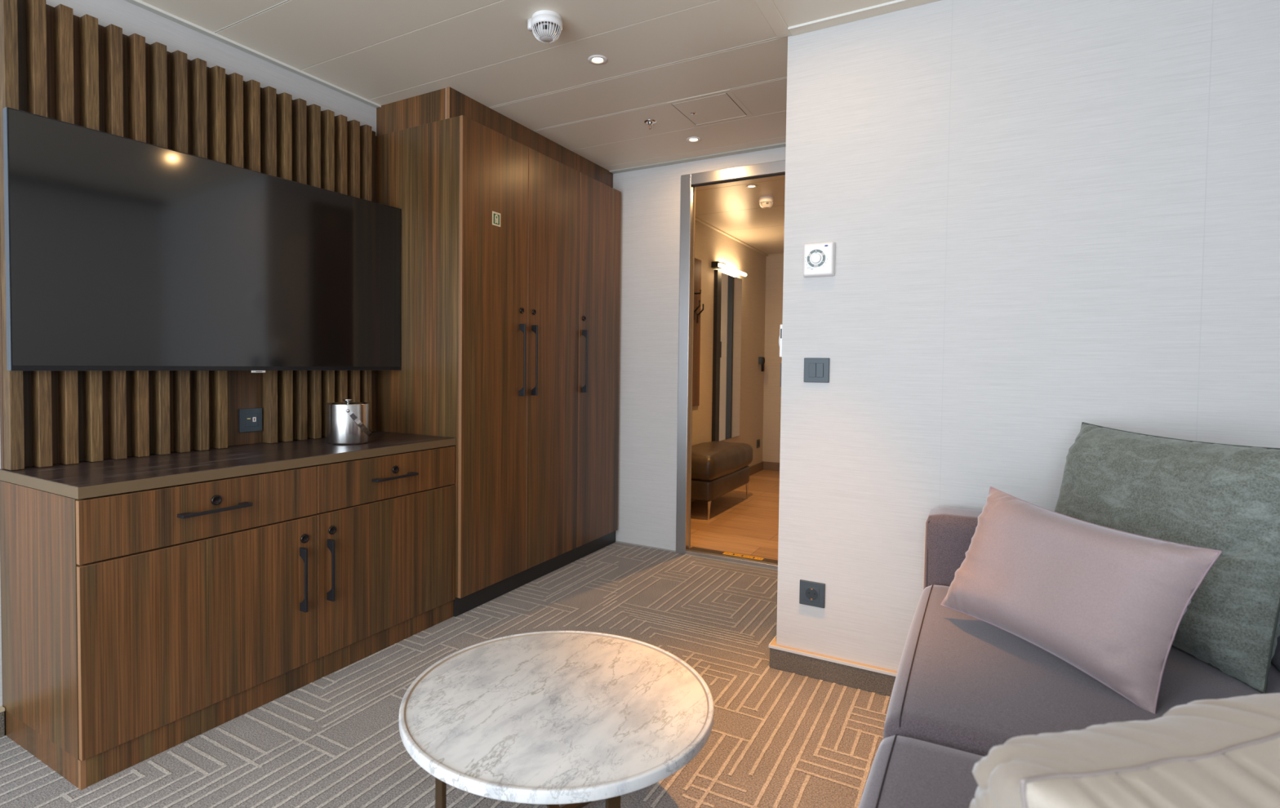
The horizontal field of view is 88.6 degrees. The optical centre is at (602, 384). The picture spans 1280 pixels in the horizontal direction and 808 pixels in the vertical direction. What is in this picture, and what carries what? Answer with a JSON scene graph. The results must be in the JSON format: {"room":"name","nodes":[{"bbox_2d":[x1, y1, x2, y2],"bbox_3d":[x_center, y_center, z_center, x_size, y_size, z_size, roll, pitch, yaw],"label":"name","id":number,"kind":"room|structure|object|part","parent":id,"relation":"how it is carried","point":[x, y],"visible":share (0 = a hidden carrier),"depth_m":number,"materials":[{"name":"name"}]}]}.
{"room":"ship cabin lounge","nodes":[
{"label":"ship cabin lounge","id":0,"kind":"room"},
{"bbox_2d":[0,0,376,706],"bbox_3d":[-1.650,-0.157,1.778,0.120,2.200,5.308,2,2,30],"label":"wall","id":1,"kind":"structure","parent":0,"point":[132,19],"depth_m":2.19,"materials":[{"name":"paper"}]},
{"bbox_2d":[0,706,4,737],"bbox_3d":[-2.224,0.930,0.708,0.022,0.078,2.438,2,2,30],"label":"baseboard","id":2,"kind":"structure","parent":1,"relation":"attached to","point":[2,708],"depth_m":1.75,"materials":[{"name":"carpet"}]},
{"bbox_2d":[0,0,377,470],"bbox_3d":[-1.258,-0.419,2.255,0.062,1.267,1.249,2,2,30],"label":"wall panel","id":3,"kind":"object","parent":1,"relation":"attached to","point":[57,64],"visible":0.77,"depth_m":2.02,"materials":[{"name":"brown wood"}]},
{"bbox_2d":[2,106,400,373],"bbox_3d":[-1.206,-0.379,2.220,0.072,0.678,1.258,2,2,33],"label":"television","id":4,"kind":"object","parent":3,"relation":"attached to","point":[122,253],"visible":1,"depth_m":2.01,"materials":[{"name":"black"}]},
{"bbox_2d":[238,408,262,432],"bbox_3d":[-1.244,0.127,2.319,0.011,0.082,0.082,2,2,30],"label":"socket","id":5,"kind":"object","parent":3,"relation":"attached to","point":[250,420],"visible":1,"depth_m":2.31,"materials":[{"name":"grey plastic"}]},
{"bbox_2d":[124,0,381,107],"bbox_3d":[-1.881,-1.139,1.186,0.031,0.008,3.693,2,2,30],"label":"trim","id":6,"kind":"structure","parent":1,"relation":"attached to","point":[140,3],"depth_m":2.27,"materials":[{"name":"grey metal"}]},
{"bbox_2d":[0,469,890,807],"bbox_3d":[0.500,0.998,2.339,3.320,0.102,8.400,2,2,30],"label":"floor","id":7,"kind":"structure","parent":0,"point":[777,739],"depth_m":1.87,"materials":[{"name":"carpet"}]},
{"bbox_2d":[0,431,456,790],"bbox_3d":[-1.085,0.578,2.173,0.490,0.718,1.253,2,2,30],"label":"sideboard","id":8,"kind":"object","parent":7,"relation":"on","point":[153,603],"visible":1,"depth_m":1.77,"materials":[{"name":"brown wood"}]},
{"bbox_3d":[-1.061,0.339,1.792,0.016,0.150,0.626,2,2,30],"label":"drawer","id":9,"kind":"part","parent":8,"relation":"part of","materials":[{"name":"brown wood"}]},
{"bbox_3d":[-1.064,0.648,1.801,0.016,0.458,0.626,2,2,30],"label":"door","id":10,"kind":"part","parent":8,"relation":"part of","materials":[{"name":"brown wood"}]},
{"bbox_3d":[-1.045,0.340,1.775,0.030,0.009,0.186,2,2,30],"label":"handle","id":11,"kind":"part","parent":8,"relation":"part of","materials":[{"name":"black metal"}]},
{"bbox_2d":[0,431,456,499],"bbox_3d":[-1.093,0.234,2.170,0.462,0.029,1.253,2,2,30],"label":"countertop","id":12,"kind":"structure","parent":8,"relation":"on","point":[84,479],"depth_m":1.88,"materials":[{"name":"brown wood"}]},
{"bbox_3d":[-0.915,0.600,2.009,0.030,0.196,0.009,2,2,30],"label":"handle","id":13,"kind":"part","parent":8,"relation":"part of","materials":[{"name":"black metal"}]},
{"bbox_3d":[-0.866,0.594,2.093,0.030,0.196,0.009,2,2,30],"label":"handle","id":14,"kind":"part","parent":8,"relation":"part of","materials":[{"name":"black metal"}]},
{"bbox_2d":[325,399,373,444],"bbox_3d":[-0.922,0.134,2.401,0.160,0.161,0.161,2,2,30],"label":"ice bucket","id":15,"kind":"object","parent":8,"relation":"on","point":[347,423],"visible":1,"depth_m":2.34,"materials":[{"name":"metal"}]},
{"bbox_3d":[-0.929,0.073,2.397,0.143,0.005,0.143,2,2,30],"label":"lid","id":16,"kind":"part","parent":15,"relation":"part of","materials":[{"name":"silver metal"}]},
{"bbox_3d":[-0.929,0.063,2.396,0.036,0.020,0.036,2,2,30],"label":"lid knob","id":17,"kind":"part","parent":15,"relation":"part of","materials":[{"name":"silver metal"}]},
{"bbox_3d":[-0.895,0.137,2.413,0.097,0.112,0.155,0,2,-22],"label":"strap handle","id":18,"kind":"part","parent":15,"relation":"part of","materials":[{"name":"silver metal"}]},
{"bbox_3d":[-0.748,0.635,2.342,0.016,0.458,0.620,2,2,30],"label":"door","id":19,"kind":"part","parent":8,"relation":"part of","materials":[{"name":"brown wood"}]},
{"bbox_3d":[-0.744,0.326,2.333,0.016,0.150,0.620,2,2,30],"label":"drawer","id":20,"kind":"part","parent":8,"relation":"part of","materials":[{"name":"brown wood"}]},
{"bbox_3d":[-0.729,0.328,2.315,0.030,0.009,0.186,2,2,30],"label":"handle","id":21,"kind":"part","parent":8,"relation":"part of","materials":[{"name":"black metal"}]},
{"bbox_2d":[376,87,621,617],"bbox_3d":[-0.417,-0.138,3.254,0.516,2.100,1.314,2,2,30],"label":"wardrobe","id":22,"kind":"object","parent":7,"relation":"on","point":[510,331],"visible":0.97,"depth_m":2.81,"materials":[{"name":"brown wood"}]},
{"bbox_3d":[-0.451,-0.102,2.761,0.016,1.898,0.426,2,2,30],"label":"door","id":23,"kind":"part","parent":22,"relation":"part of","materials":[{"name":"brown wood"}]},
{"bbox_2d":[492,211,500,226],"bbox_3d":[-0.441,-0.689,2.734,0.002,0.056,0.054,2,2,30],"label":"safety sign","id":24,"kind":"object","parent":22,"relation":"attached to","point":[495,216],"visible":1,"depth_m":2.73,"materials":[{"name":"beige"}]},
{"bbox_3d":[-0.351,-0.106,2.887,0.030,0.318,0.009,2,2,30],"label":"handle","id":25,"kind":"part","parent":22,"relation":"part of","materials":[{"name":"black metal"}]},
{"bbox_3d":[-0.305,-0.108,2.965,0.030,0.318,0.009,2,2,30],"label":"handle","id":26,"kind":"part","parent":22,"relation":"part of","materials":[{"name":"black metal"}]},
{"bbox_3d":[-0.233,-0.111,3.133,0.016,1.898,0.428,2,2,30],"label":"door","id":27,"kind":"part","parent":22,"relation":"part of","materials":[{"name":"brown wood"}]},
{"bbox_3d":[-0.088,-0.117,3.336,0.030,0.318,0.009,2,2,30],"label":"handle","id":28,"kind":"part","parent":22,"relation":"part of","materials":[{"name":"black metal"}]},
{"bbox_3d":[-0.018,-0.119,3.502,0.016,1.898,0.421,2,2,30],"label":"door","id":29,"kind":"part","parent":22,"relation":"part of","materials":[{"name":"brown wood"}]},
{"bbox_2d":[399,630,714,807],"bbox_3d":[-0.096,0.820,1.431,0.666,0.300,0.666,2,2,30],"label":"coffee table","id":30,"kind":"object","parent":7,"relation":"on","point":[575,719],"visible":1,"depth_m":1.33,"materials":[{"name":"white stone"}]},
{"bbox_3d":[-0.305,0.838,1.238,0.010,0.272,0.026,-1,2,-43],"label":"leg","id":31,"kind":"part","parent":30,"relation":"part of","materials":[{"name":"brown metal"}]},
{"bbox_3d":[-0.096,0.823,1.431,0.351,0.254,0.478,1,2,12],"label":"cross frame","id":32,"kind":"part","parent":30,"relation":"part of","materials":[{"name":"brown metal"}]},
{"bbox_3d":[0.019,0.843,1.171,0.026,0.272,0.010,0,2,-24],"label":"leg","id":33,"kind":"part","parent":30,"relation":"part of","materials":[{"name":"brown metal"}]},
{"bbox_2d":[689,441,752,519],"bbox_3d":[0.784,0.658,4.720,0.368,0.447,0.897,2,2,30],"label":"leather bench","id":34,"kind":"object","parent":7,"relation":"on","point":[718,468],"visible":0.76,"depth_m":4.44,"materials":[{"name":"brown leather"}]},
{"bbox_3d":[0.706,0.831,4.312,0.006,0.124,0.044,2,2,30],"label":"leg","id":35,"kind":"part","parent":34,"relation":"part of","materials":[{"name":"silver metal"}]},
{"bbox_2d":[689,441,752,480],"bbox_3d":[0.785,0.541,4.716,0.368,0.213,0.897,2,2,30],"label":"seat cushion","id":36,"kind":"object","parent":34,"relation":"on","point":[710,460],"depth_m":4.49,"materials":[{"name":"leather"}]},
{"bbox_3d":[1.105,0.815,4.994,0.006,0.124,0.044,2,2,30],"label":"leg","id":37,"kind":"part","parent":34,"relation":"part of","materials":[{"name":"silver metal"}]},
{"bbox_2d":[857,506,1279,807],"bbox_3d":[0.832,0.642,0.866,0.877,0.710,1.990,2,2,30],"label":"sofa","id":38,"kind":"object","parent":7,"relation":"on","point":[966,686],"visible":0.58,"depth_m":1.16,"materials":[{"name":"grey fabric"}]},
{"bbox_2d":[857,735,983,807],"bbox_3d":[0.537,0.646,0.551,0.687,0.171,0.845,2,2,30],"label":"seat cushion","id":39,"kind":"object","parent":38,"relation":"on","point":[906,771],"depth_m":0.94,"materials":[{"name":"grey fabric"}]},
{"bbox_3d":[1.294,0.642,1.661,0.861,0.558,0.152,2,2,30],"label":"armrest","id":40,"kind":"part","parent":38,"relation":"part of","materials":[{"name":"grey fabric"}]},
{"bbox_2d":[940,486,1222,714],"bbox_3d":[0.915,0.397,1.313,0.194,0.304,0.469,0,2,-19],"label":"cushion","id":41,"kind":"object","parent":38,"relation":"on","point":[1111,604],"visible":1,"depth_m":1.21,"materials":[{"name":"pink fabric"}]},
{"bbox_2d":[883,584,1279,756],"bbox_3d":[0.964,0.629,1.279,0.687,0.171,0.843,2,2,30],"label":"seat cushion","id":42,"kind":"object","parent":38,"relation":"on","point":[964,682],"depth_m":1.18,"materials":[{"name":"grey fabric"}]},
{"bbox_2d":[968,693,1279,807],"bbox_3d":[0.565,0.452,0.594,0.528,0.298,0.243,0,2,-17],"label":"blanket","id":43,"kind":"object","parent":38,"relation":"on","point":[1220,753],"visible":1,"depth_m":0.56,"materials":[{"name":"beige fabric"}]},
{"bbox_2d":[1053,422,1279,693],"bbox_3d":[1.208,0.325,1.427,0.231,0.440,0.536,0,2,-5],"label":"cushion","id":44,"kind":"object","parent":38,"relation":"on","point":[1225,498],"visible":0.66,"depth_m":1.25,"materials":[{"name":"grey fabric"}]},
{"bbox_2d":[1271,625,1279,671],"bbox_3d":[1.293,0.435,1.077,0.195,0.300,0.832,2,2,30],"label":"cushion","id":45,"kind":"object","parent":38,"relation":"on","point":[1275,661],"depth_m":1.24,"materials":[{"name":"fabric"}]},
{"bbox_2d":[140,0,895,254],"bbox_3d":[0.523,-1.198,2.273,3.320,0.103,8.400,2,2,30],"label":"ceiling","id":46,"kind":"structure","parent":0,"point":[658,53],"depth_m":2.35,"materials":[{"name":"beige"}]},
{"bbox_2d":[527,10,562,43],"bbox_3d":[-0.174,-1.117,2.060,0.099,0.066,0.099,0,2,-29],"label":"smoke detector","id":47,"kind":"object","parent":46,"relation":"attached to","point":[546,31],"visible":1,"depth_m":2.04,"materials":[{"name":"white plastic"}]},
{"bbox_2d":[587,54,607,64],"bbox_3d":[-0.016,-1.155,2.334,0.068,0.004,0.068,2,2,30],"label":"recessed light","id":48,"kind":"object","parent":46,"relation":"in","point":[594,60],"visible":1,"depth_m":2.33,"materials":[{"name":"white plastic"}]},
{"bbox_2d":[644,119,656,129],"bbox_3d":[0.215,-1.155,2.925,0.054,0.034,0.054,2,2,30],"label":"sprinkler head","id":49,"kind":"object","parent":46,"relation":"attached to","point":[650,122],"visible":1,"depth_m":2.92},
{"bbox_2d":[686,137,700,142],"bbox_3d":[0.439,-1.174,3.146,0.068,0.004,0.068,2,2,30],"label":"recessed light","id":50,"kind":"object","parent":46,"relation":"in","point":[690,139],"visible":1,"depth_m":3.14,"materials":[{"name":"white plastic"}]},
{"bbox_2d":[666,89,753,126],"bbox_3d":[0.463,-1.163,2.775,0.269,0.004,0.307,2,2,30],"label":"access hatch","id":51,"kind":"object","parent":46,"relation":"attached to","point":[724,105],"visible":1,"depth_m":2.76,"materials":[{"name":"beige metal"}]},
{"bbox_2d":[746,184,757,187],"bbox_3d":[0.902,-1.193,3.951,0.068,0.004,0.068,2,2,30],"label":"recessed light","id":52,"kind":"object","parent":46,"relation":"in","point":[749,185],"visible":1,"depth_m":3.95,"materials":[{"name":"white plastic"}]},
{"bbox_2d":[759,195,773,208],"bbox_3d":[1.058,-1.168,4.221,0.093,0.066,0.093,2,2,30],"label":"smoke detector","id":53,"kind":"object","parent":46,"relation":"attached to","point":[766,201],"visible":1,"depth_m":4.19,"materials":[{"name":"white plastic"}]},
{"bbox_2d":[613,146,786,551],"bbox_3d":[0.389,-0.149,3.564,1.798,2.120,0.034,2,2,30],"label":"wall","id":54,"kind":"structure","parent":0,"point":[651,206],"depth_m":3.62,"materials":[{"name":"paint"}]},
{"bbox_2d":[615,541,675,552],"bbox_3d":[0.236,0.904,3.655,0.391,0.007,0.006,2,2,30],"label":"baseboard","id":55,"kind":"structure","parent":54,"relation":"attached to","point":[615,541],"depth_m":3.65,"materials":[{"name":"grey"}]},
{"bbox_2d":[608,142,786,173],"bbox_3d":[0.595,-1.178,3.373,1.260,0.006,0.045,2,2,30],"label":"trim","id":56,"kind":"structure","parent":54,"relation":"attached to","point":[782,144],"depth_m":3.41,"materials":[{"name":"grey"}]},
{"bbox_2d":[675,160,785,554],"bbox_3d":[0.775,-0.090,3.334,0.815,2.025,0.058,2,2,30],"label":"door frame","id":57,"kind":"structure","parent":54,"relation":"attached to","point":[688,182],"depth_m":3.50,"materials":[{"name":"silver metal"}]},
{"bbox_2d":[690,220,766,466],"bbox_3d":[0.799,-0.182,5.173,0.100,2.100,3.158,2,2,30],"label":"wall","id":58,"kind":"structure","parent":0,"point":[711,245],"depth_m":5.83,"materials":[{"name":"paint"}]},
{"bbox_2d":[691,257,703,406],"bbox_3d":[0.651,-0.379,4.730,0.081,1.091,0.435,2,2,30],"label":"board","id":59,"kind":"object","parent":58,"relation":"attached to","point":[697,280],"visible":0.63,"depth_m":4.87,"materials":[{"name":"brown wood"}]},
{"bbox_2d":[711,269,742,441],"bbox_3d":[1.055,-0.226,5.479,0.030,1.375,0.640,2,2,30],"label":"wall mirror","id":60,"kind":"object","parent":58,"relation":"attached to","point":[727,292],"visible":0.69,"depth_m":5.43,"materials":[{"name":"black mirror"}]},
{"bbox_2d":[711,261,746,276],"bbox_3d":[1.054,-0.944,5.393,0.080,0.045,0.650,2,2,30],"label":"lamp","id":61,"kind":"object","parent":58,"relation":"attached to","point":[715,264],"visible":1,"depth_m":5.18,"materials":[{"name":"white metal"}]},
{"bbox_2d":[690,461,779,502],"bbox_3d":[0.974,0.833,5.075,0.350,0.080,2.992,2,2,30],"label":"baseboard","id":62,"kind":"structure","parent":58,"relation":"attached to","point":[774,466],"depth_m":6.37,"materials":[{"name":"brown wood"}]},
{"bbox_2d":[695,217,783,256],"bbox_3d":[1.518,-1.205,4.708,1.560,0.012,2.992,2,2,30],"label":"trim","id":63,"kind":"structure","parent":58,"relation":"attached to","point":[703,222],"depth_m":5.47,"materials":[{"name":"beige"}]},
{"bbox_2d":[756,439,759,448],"bbox_3d":[1.505,0.572,6.306,0.011,0.080,0.080,2,2,30],"label":"power socket","id":64,"kind":"object","parent":58,"relation":"attached to","point":[758,440],"visible":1,"depth_m":6.29,"materials":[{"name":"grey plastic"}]},
{"bbox_2d":[758,356,764,371],"bbox_3d":[1.535,-0.192,6.282,0.050,0.140,0.080,2,2,30],"label":"door handle","id":65,"kind":"object","parent":58,"relation":"attached to","point":[761,359],"visible":1,"depth_m":6.26,"materials":[{"name":"grey plastic"}]},
{"bbox_2d":[762,254,783,462],"bbox_3d":[2.288,-0.193,6.074,1.760,2.100,0.100,2,2,30],"label":"wall","id":66,"kind":"structure","parent":0,"point":[774,264],"depth_m":6.38,"materials":[{"name":"paint"}]},
{"bbox_2d":[776,0,1279,671],"bbox_3d":[1.543,-0.099,2.309,1.502,2.120,1.168,2,2,30],"label":"wall","id":67,"kind":"structure","parent":0,"point":[1075,191],"depth_m":1.86,"materials":[{"name":"paint"}]},
{"bbox_2d":[684,546,777,570],"bbox_3d":[0.774,0.910,3.380,0.702,0.022,0.108,2,2,30],"label":"trim","id":68,"kind":"structure","parent":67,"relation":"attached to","point":[772,564],"depth_m":3.40,"materials":[{"name":"silver metal"}]},
{"bbox_2d":[722,551,764,559],"bbox_3d":[0.738,0.900,3.432,0.212,0.001,0.040,2,2,30],"label":"tape","id":69,"kind":"object","parent":68,"relation":"on","point":[725,553],"visible":1,"depth_m":3.43,"materials":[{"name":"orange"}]},
{"bbox_2d":[778,324,782,357],"bbox_3d":[0.620,-0.147,2.241,0.024,0.110,0.100,2,2,30],"label":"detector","id":70,"kind":"object","parent":67,"relation":"attached to","point":[780,325],"visible":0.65,"depth_m":2.20,"materials":[{"name":"white plastic"}]},
{"bbox_2d":[780,363,782,386],"bbox_3d":[0.625,-0.032,2.241,0.009,0.080,0.080,2,2,30],"label":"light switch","id":71,"kind":"object","parent":67,"relation":"attached to","point":[780,363],"visible":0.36,"depth_m":2.21,"materials":[{"name":"grey plastic"}]},
{"bbox_2d":[799,579,825,608],"bbox_3d":[0.687,0.686,2.144,0.080,0.079,0.012,2,2,30],"label":"power socket","id":72,"kind":"object","parent":67,"relation":"attached to","point":[812,593],"visible":1,"depth_m":2.14,"materials":[{"name":"grey plastic"}]},
{"bbox_2d":[804,358,829,382],"bbox_3d":[0.694,-0.045,2.122,0.079,0.079,0.014,2,2,30],"label":"light switch","id":73,"kind":"object","parent":67,"relation":"attached to","point":[815,370],"visible":1,"depth_m":2.12,"materials":[{"name":"grey plastic"}]},
{"bbox_2d":[803,241,835,277],"bbox_3d":[0.694,-0.401,2.102,0.097,0.109,0.034,2,2,30],"label":"thermostat","id":74,"kind":"object","parent":67,"relation":"attached to","point":[819,259],"visible":1,"depth_m":2.09,"materials":[{"name":"white plastic"}]},
{"bbox_2d":[768,635,897,697],"bbox_3d":[1.427,0.921,2.329,1.373,0.077,1.090,2,2,30],"label":"baseboard","id":75,"kind":"structure","parent":67,"relation":"attached to","point":[864,677],"depth_m":2.10,"materials":[{"name":"wood"}]},
{"bbox_2d":[787,0,940,35],"bbox_3d":[1.186,-1.124,1.784,1.338,0.007,0.055,2,2,30],"label":"trim","id":76,"kind":"structure","parent":67,"relation":"attached to","point":[897,5],"depth_m":2.02,"materials":[{"name":"beige"}]},
{"bbox_2d":[939,8,952,497],"bbox_3d":[1.013,-0.121,1.942,0.001,2.014,0.002,2,2,30],"label":"trim","id":77,"kind":"structure","parent":67,"relation":"attached to","point":[952,8],"depth_m":1.93,"materials":[{"name":"grey"}]},
{"bbox_2d":[1195,0,1213,441],"bbox_3d":[1.508,-0.107,1.653,0.001,2.014,0.002,2,2,30],"label":"trim","id":78,"kind":"structure","parent":67,"relation":"attached to","point":[1212,0],"depth_m":1.64,"materials":[{"name":"grey"}]}
]}

